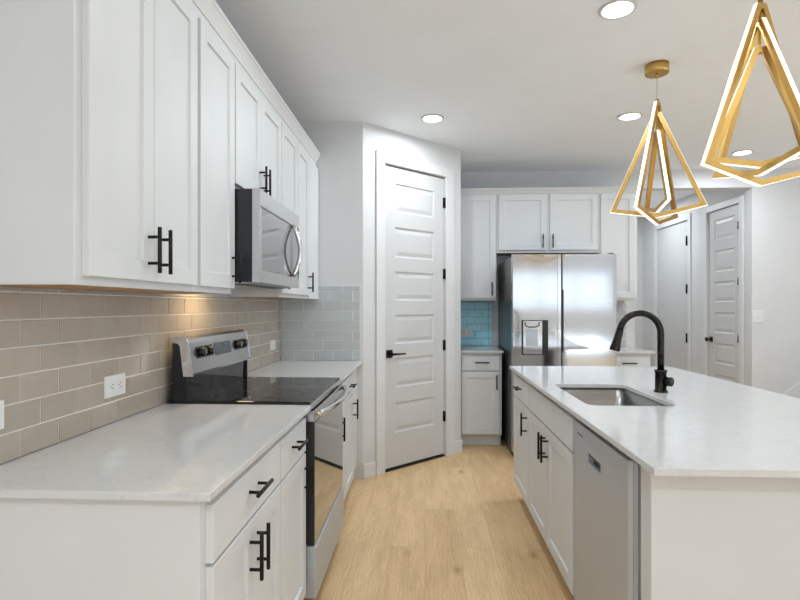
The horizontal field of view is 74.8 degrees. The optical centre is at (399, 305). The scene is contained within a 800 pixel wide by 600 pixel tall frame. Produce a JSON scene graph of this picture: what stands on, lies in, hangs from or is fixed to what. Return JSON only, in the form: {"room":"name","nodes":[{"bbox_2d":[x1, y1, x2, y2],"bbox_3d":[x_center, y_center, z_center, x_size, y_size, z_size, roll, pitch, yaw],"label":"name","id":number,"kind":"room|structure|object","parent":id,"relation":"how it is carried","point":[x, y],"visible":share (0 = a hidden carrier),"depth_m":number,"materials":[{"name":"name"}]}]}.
{"room":"kitchen","nodes":[
{"label":"kitchen","id":0,"kind":"room"},
{"bbox_2d":[0,286,276,464],"bbox_3d":[-1.162,-0.043,0.606,0.120,2.755,10.300,0,0,3],"label":"wall","id":1,"kind":"structure","parent":0,"point":[211,295],"depth_m":2.00,"materials":[{"name":"paint"}]},
{"bbox_2d":[0,0,197,291],"bbox_3d":[-0.877,-0.578,1.584,0.344,1.052,0.652,0,0,3],"label":"upper cabinet","id":2,"kind":"object","parent":1,"relation":"attached to","point":[99,98],"visible":1,"depth_m":1.32,"materials":[{"name":"paint"}]},
{"bbox_2d":[0,287,279,463],"bbox_3d":[-1.007,0.185,2.496,0.008,0.469,3.090,0,0,3],"label":"tile backsplash","id":3,"kind":"structure","parent":1,"relation":"attached to","point":[58,348],"depth_m":1.76,"materials":[{"name":"beige tile"}]},
{"bbox_2d":[0,399,3,428],"bbox_3d":[-1.054,0.287,1.328,0.008,0.078,0.122,0,0,3],"label":"wall outlet","id":4,"kind":"object","parent":3,"relation":"attached to","point":[2,400],"visible":1,"depth_m":1.38,"materials":[{"name":"white plastic"}]},
{"bbox_2d":[104,373,124,398],"bbox_3d":[-1.027,0.287,1.889,0.008,0.078,0.122,0,0,3],"label":"wall outlet","id":5,"kind":"object","parent":3,"relation":"attached to","point":[114,385],"visible":1,"depth_m":1.88,"materials":[{"name":"white plastic"}]},
{"bbox_2d":[109,381,114,391],"bbox_3d":[-1.025,0.287,1.865,0.002,0.033,0.034,0,0,3],"label":"socket","id":6,"kind":"object","parent":5,"relation":"attached to","point":[111,383],"depth_m":1.86,"materials":[{"name":"grey plastic"}]},
{"bbox_2d":[117,379,122,389],"bbox_3d":[-1.023,0.287,1.913,0.002,0.033,0.034,0,0,3],"label":"socket","id":7,"kind":"object","parent":5,"relation":"attached to","point":[119,381],"depth_m":1.91,"materials":[{"name":"grey plastic"}]},
{"bbox_2d":[270,339,275,350],"bbox_3d":[-0.933,0.287,3.849,0.008,0.078,0.122,0,0,3],"label":"wall outlet","id":8,"kind":"object","parent":3,"relation":"attached to","point":[272,342],"visible":1,"depth_m":3.83,"materials":[{"name":"white plastic"}]},
{"bbox_2d":[135,4,240,293],"bbox_3d":[-0.853,-0.578,2.091,0.344,1.052,0.362,0,0,3],"label":"upper cabinet","id":9,"kind":"object","parent":1,"relation":"attached to","point":[216,66],"visible":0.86,"depth_m":2.07,"materials":[{"name":"paint"}]},
{"bbox_2d":[231,52,280,202],"bbox_3d":[-0.827,-0.813,2.638,0.344,0.582,0.731,0,0,3],"label":"upper cabinet","id":10,"kind":"object","parent":1,"relation":"attached to","point":[257,122],"visible":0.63,"depth_m":2.53,"materials":[{"name":"paint"}]},
{"bbox_2d":[192,0,319,162],"bbox_3d":[-0.708,-1.139,2.646,0.054,0.070,2.790,0,0,3],"label":"trim","id":11,"kind":"structure","parent":10,"relation":"attached to","point":[210,9],"depth_m":2.48,"materials":[{"name":"paint"}]},
{"bbox_2d":[235,188,301,288],"bbox_3d":[-0.764,-0.304,2.632,0.452,0.416,0.714,0,0,3],"label":"microwave","id":12,"kind":"object","parent":10,"relation":"attached to","point":[267,237],"visible":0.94,"depth_m":2.36,"materials":[{"name":"silver metal"}]},
{"bbox_2d":[230,114,297,297],"bbox_3d":[-0.800,-0.578,3.194,0.344,1.052,0.380,0,0,3],"label":"upper cabinet","id":13,"kind":"object","parent":1,"relation":"attached to","point":[289,145],"visible":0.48,"depth_m":3.15,"materials":[{"name":"paint"}]},
{"bbox_2d":[264,136,317,298],"bbox_3d":[-0.775,-0.578,3.715,0.344,1.052,0.661,0,0,3],"label":"upper cabinet","id":14,"kind":"object","parent":1,"relation":"attached to","point":[307,169],"visible":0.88,"depth_m":3.66,"materials":[{"name":"paint"}]},
{"bbox_2d":[279,122,362,478],"bbox_3d":[-0.610,-0.043,4.089,0.652,2.755,0.090,0,0,3],"label":"wall","id":15,"kind":"structure","parent":0,"point":[339,145],"depth_m":4.04,"materials":[{"name":"paint"}]},
{"bbox_2d":[281,286,359,360],"bbox_3d":[-0.617,0.132,4.039,0.618,0.575,0.008,0,0,3],"label":"tile backsplash","id":16,"kind":"structure","parent":15,"relation":"attached to","point":[327,327],"depth_m":4.03,"materials":[{"name":"white tile"}]},
{"bbox_2d":[363,122,460,463],"bbox_3d":[0.098,-0.043,4.445,1.127,2.755,0.110,0,0,-42],"label":"wall","id":17,"kind":"structure","parent":0,"point":[375,137],"depth_m":4.11,"materials":[{"name":"paint"}]},
{"bbox_2d":[363,438,461,478],"bbox_3d":[0.187,1.276,4.450,0.123,0.115,1.263,0,0,43],"label":"baseboard","id":18,"kind":"structure","parent":17,"relation":"attached to","point":[369,469],"depth_m":4.07,"materials":[{"name":"paint"}]},
{"bbox_2d":[385,165,445,472],"bbox_3d":[0.127,0.102,4.424,0.708,2.464,0.140,0,0,-42],"label":"door","id":19,"kind":"structure","parent":17,"relation":"in","point":[415,203],"depth_m":4.40,"materials":[{"name":"paint"}]},
{"bbox_2d":[376,150,454,475],"bbox_3d":[0.151,0.054,4.406,0.905,2.560,0.016,0,0,-42],"label":"trim","id":20,"kind":"structure","parent":17,"relation":"attached to","point":[382,157],"depth_m":4.24,"materials":[{"name":"paint"}]},
{"bbox_2d":[303,435,573,599],"bbox_3d":[2.486,1.364,1.733,7.400,0.060,13.100,0,0,3],"label":"floor","id":21,"kind":"structure","parent":0,"point":[459,526],"depth_m":3.01,"materials":[{"name":"brown wood"}]},
{"bbox_2d":[0,442,279,599],"bbox_3d":[-0.719,0.887,1.526,0.662,0.892,0.612,0,0,3],"label":"base cabinet","id":22,"kind":"object","parent":21,"relation":"on","point":[226,547],"visible":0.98,"depth_m":1.22,"materials":[{"name":"paint"}]},
{"bbox_2d":[0,404,310,501],"bbox_3d":[-0.719,0.430,1.710,0.638,0.020,1.048,0,0,3],"label":"countertop","id":23,"kind":"structure","parent":22,"relation":"on","point":[165,452],"depth_m":1.47,"materials":[{"name":"white stone"}]},
{"bbox_2d":[172,329,348,598],"bbox_3d":[-0.631,0.732,2.619,0.724,1.202,0.770,0,0,3],"label":"range","id":24,"kind":"object","parent":21,"relation":"on","point":[208,368],"visible":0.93,"depth_m":2.44,"materials":[{"name":"silver metal"}]},
{"bbox_2d":[172,377,340,408],"bbox_3d":[-0.658,0.423,2.620,0.614,0.030,0.770,0,0,3],"label":"cooktop","id":25,"kind":"object","parent":24,"relation":"in","point":[315,392],"depth_m":2.49,"materials":[{"name":"glass"}]},
{"bbox_2d":[276,418,313,599],"bbox_3d":[-0.695,0.887,2.027,0.662,0.892,0.389,0,0,3],"label":"base cabinet","id":26,"kind":"object","parent":21,"relation":"on","point":[293,487],"visible":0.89,"depth_m":2.01,"materials":[{"name":"paint"}]},
{"bbox_2d":[340,381,349,499],"bbox_3d":[-0.641,0.887,3.164,0.662,0.892,0.295,0,0,3],"label":"base cabinet","id":27,"kind":"object","parent":21,"relation":"on","point":[342,382],"visible":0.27,"depth_m":3.23,"materials":[{"name":"paint"}]},
{"bbox_2d":[343,368,358,496],"bbox_3d":[-0.616,0.887,3.675,0.662,0.892,0.727,0,0,3],"label":"base cabinet","id":28,"kind":"object","parent":21,"relation":"on","point":[351,403],"visible":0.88,"depth_m":3.58,"materials":[{"name":"paint"}]},
{"bbox_2d":[247,360,361,381],"bbox_3d":[-0.633,0.430,3.520,0.638,0.020,1.026,0,0,3],"label":"countertop","id":29,"kind":"structure","parent":28,"relation":"on","point":[282,368],"depth_m":3.46,"materials":[{"name":"white stone"}]},
{"bbox_2d":[461,353,501,444],"bbox_3d":[0.779,0.887,5.217,0.388,0.892,0.656,0,0,3],"label":"base cabinet","id":30,"kind":"object","parent":21,"relation":"on","point":[481,373],"visible":0.93,"depth_m":4.94,"materials":[{"name":"paint"}]},
{"bbox_2d":[461,346,503,352],"bbox_3d":[0.784,0.430,5.221,0.403,0.020,0.634,0,0,3],"label":"countertop","id":31,"kind":"structure","parent":30,"relation":"on","point":[464,349],"depth_m":5.05,"materials":[{"name":"white stone"}]},
{"bbox_2d":[512,374,533,506],"bbox_3d":[1.061,0.887,3.365,0.650,0.892,0.520,0,0,3],"label":"base cabinet","id":32,"kind":"object","parent":21,"relation":"on","point":[520,386],"visible":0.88,"depth_m":3.35,"materials":[{"name":"paint"}]},
{"bbox_2d":[528,385,576,594],"bbox_3d":[1.026,0.887,2.637,0.650,0.892,0.936,0,0,3],"label":"base cabinet","id":33,"kind":"object","parent":21,"relation":"on","point":[550,426],"visible":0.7,"depth_m":2.56,"materials":[{"name":"paint"}]},
{"bbox_2d":[510,366,799,477],"bbox_3d":[1.267,0.430,2.488,1.106,0.020,2.319,0,0,3],"label":"countertop","id":34,"kind":"structure","parent":33,"relation":"on","point":[707,425],"depth_m":1.92,"materials":[{"name":"white stone"}]},
{"bbox_2d":[555,387,665,419],"bbox_3d":[0.998,0.543,2.513,0.406,0.205,0.644,0,0,3],"label":"sink","id":35,"kind":"object","parent":34,"relation":"in","point":[591,396],"visible":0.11,"depth_m":2.81,"materials":[{"name":"metal"}]},
{"bbox_2d":[610,310,673,392],"bbox_3d":[1.176,0.220,2.546,0.295,0.399,0.088,0,0,3],"label":"faucet","id":36,"kind":"object","parent":34,"relation":"on","point":[662,381],"visible":1,"depth_m":2.54,"materials":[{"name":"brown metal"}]},
{"bbox_2d":[498,253,616,452],"bbox_3d":[1.445,0.436,4.971,0.892,1.796,0.931,0,0,3],"label":"refrigerator","id":37,"kind":"object","parent":21,"relation":"on","point":[554,309],"visible":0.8,"depth_m":4.53,"materials":[{"name":"grey metal"}]},
{"bbox_2d":[574,420,640,599],"bbox_3d":[1.001,0.887,1.856,0.585,0.892,0.606,0,0,3],"label":"dishwasher","id":38,"kind":"object","parent":21,"relation":"on","point":[607,482],"visible":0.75,"depth_m":1.81,"materials":[{"name":"silver metal"}]},
{"bbox_2d":[617,353,649,366],"bbox_3d":[2.149,0.887,5.151,0.392,0.892,0.656,0,0,3],"label":"base cabinet","id":39,"kind":"object","parent":21,"relation":"on","point":[623,359],"visible":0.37,"depth_m":4.87,"materials":[{"name":"paint"}]},
{"bbox_2d":[617,346,654,353],"bbox_3d":[2.159,0.430,5.155,0.421,0.020,0.634,0,0,3],"label":"countertop","id":40,"kind":"structure","parent":39,"relation":"on","point":[624,349],"depth_m":4.94,"materials":[{"name":"white stone"}]},
{"bbox_2d":[641,466,799,599],"bbox_3d":[1.169,0.887,2.530,0.826,0.893,2.178,0,0,3],"label":"panel","id":41,"kind":"object","parent":21,"relation":"on","point":[703,537],"visible":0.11,"depth_m":1.46,"materials":[{"name":"paint"}]},
{"bbox_2d":[783,382,799,398],"bbox_3d":[4.582,0.375,4.876,2.391,1.917,0.979,0,0,3],"label":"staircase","id":42,"kind":"structure","parent":21,"relation":"on","point":[794,391],"depth_m":5.37,"materials":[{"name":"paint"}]},
{"bbox_2d":[215,0,799,211],"bbox_3d":[2.486,-1.451,1.733,7.400,0.060,13.100,0,0,3],"label":"ceiling","id":43,"kind":"structure","parent":0,"point":[516,85],"depth_m":3.15,"materials":[{"name":"paint"}]},
{"bbox_2d":[421,114,443,122],"bbox_3d":[0.244,-1.416,3.953,0.176,0.008,0.176,0,0,3],"label":"recessed light","id":44,"kind":"object","parent":43,"relation":"in","point":[430,118],"visible":1,"depth_m":3.95,"materials":[{"name":"white plastic"}]},
{"bbox_2d":[598,0,637,19],"bbox_3d":[1.040,-1.416,2.498,0.176,0.008,0.176,0,0,3],"label":"recessed light","id":45,"kind":"object","parent":43,"relation":"in","point":[613,9],"visible":1,"depth_m":2.50,"materials":[{"name":"white plastic"}]},
{"bbox_2d":[617,112,642,120],"bbox_3d":[1.719,-1.416,3.912,0.176,0.008,0.176,0,0,3],"label":"recessed light","id":46,"kind":"object","parent":43,"relation":"in","point":[628,116],"visible":1,"depth_m":3.91,"materials":[{"name":"white plastic"}]},
{"bbox_2d":[610,60,707,224],"bbox_3d":[1.514,-0.948,3.081,0.450,0.944,0.372,0,0,-4],"label":"pendant lamp","id":47,"kind":"object","parent":43,"relation":"hanging from","point":[657,68],"visible":1,"depth_m":3.05,"materials":[{"name":"gold metal"}]},
{"bbox_2d":[731,149,753,155],"bbox_3d":[3.164,-1.416,4.834,0.176,0.008,0.176,0,0,3],"label":"recessed light","id":48,"kind":"object","parent":43,"relation":"in","point":[740,152],"visible":1,"depth_m":4.83,"materials":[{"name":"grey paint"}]},
{"bbox_2d":[700,0,799,186],"bbox_3d":[1.434,-0.948,2.084,0.367,0.944,0.434,0,0,37],"label":"pendant lamp","id":49,"kind":"object","parent":43,"relation":"hanging from","point":[759,24],"visible":1,"depth_m":2.06,"materials":[{"name":"gold metal"}]},
{"bbox_2d":[461,168,799,393],"bbox_3d":[2.701,-0.043,5.517,7.130,2.755,0.120,0,0,3],"label":"wall","id":50,"kind":"structure","parent":0,"point":[772,211],"depth_m":5.41,"materials":[{"name":"paint"}]},
{"bbox_2d":[461,301,491,345],"bbox_3d":[0.788,0.185,5.543,0.380,0.469,0.008,0,0,3],"label":"tile backsplash","id":51,"kind":"structure","parent":50,"relation":"attached to","point":[476,316],"depth_m":5.54,"materials":[{"name":"blue tile"}]},
{"bbox_2d":[461,329,471,335],"bbox_3d":[0.705,0.280,5.538,0.112,0.074,0.008,0,0,3],"label":"wall outlet","id":52,"kind":"object","parent":51,"relation":"attached to","point":[464,332],"visible":1,"depth_m":5.54,"materials":[{"name":"white plastic"}]},
{"bbox_2d":[461,194,495,300],"bbox_3d":[0.780,-0.588,5.364,0.382,1.064,0.361,0,0,3],"label":"upper cabinet","id":53,"kind":"object","parent":50,"relation":"attached to","point":[478,211],"visible":0.77,"depth_m":5.23,"materials":[{"name":"paint"}]},
{"bbox_2d":[496,193,598,255],"bbox_3d":[1.475,-0.825,5.331,1.007,0.590,0.361,0,0,3],"label":"upper cabinet","id":54,"kind":"object","parent":50,"relation":"attached to","point":[555,223],"visible":0.92,"depth_m":5.20,"materials":[{"name":"paint"}]},
{"bbox_2d":[461,187,636,193],"bbox_3d":[1.468,-1.147,5.204,1.765,0.051,0.054,0,0,3],"label":"trim","id":55,"kind":"structure","parent":54,"relation":"attached to","point":[558,189],"depth_m":5.19,"materials":[{"name":"paint"}]},
{"bbox_2d":[596,193,636,300],"bbox_3d":[2.164,-0.588,5.298,0.370,1.064,0.361,0,0,3],"label":"upper cabinet","id":56,"kind":"object","parent":50,"relation":"attached to","point":[617,232],"visible":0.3,"depth_m":5.16,"materials":[{"name":"paint"}]},
{"bbox_2d":[617,301,625,345],"bbox_3d":[2.174,0.185,5.477,0.380,0.469,0.008,0,0,3],"label":"tile backsplash","id":57,"kind":"structure","parent":50,"relation":"attached to","point":[621,305],"depth_m":5.47,"materials":[{"name":"white tile"}]},
{"bbox_2d":[752,311,762,321],"bbox_3d":[3.697,0.109,5.405,0.116,0.122,0.008,0,0,3],"label":"light switch","id":58,"kind":"object","parent":50,"relation":"attached to","point":[757,316],"visible":1,"depth_m":5.40,"materials":[{"name":"white plastic"}]},
{"bbox_2d":[635,216,642,348],"bbox_3d":[3.182,-0.043,8.207,1.427,2.755,0.100,0,0,3],"label":"wall","id":59,"kind":"structure","parent":0,"point":[639,302],"depth_m":8.13,"materials":[{"name":"paint"}]},
{"bbox_2d":[643,190,744,384],"bbox_3d":[3.770,-0.043,6.828,0.120,2.755,2.600,0,0,3],"label":"wall","id":60,"kind":"structure","parent":0,"point":[712,197],"depth_m":6.59,"materials":[{"name":"paint"}]},
{"bbox_2d":[654,213,690,371],"bbox_3d":[3.733,0.076,7.173,0.082,2.515,1.065,0,0,3],"label":"door","id":61,"kind":"structure","parent":60,"relation":"in","point":[674,241],"depth_m":7.12,"materials":[{"name":"paint"}]},
{"bbox_2d":[703,195,743,384],"bbox_3d":[3.661,0.076,5.940,0.107,2.515,0.794,0,0,3],"label":"door","id":62,"kind":"structure","parent":60,"relation":"in","point":[726,226],"depth_m":5.92,"materials":[{"name":"paint"}]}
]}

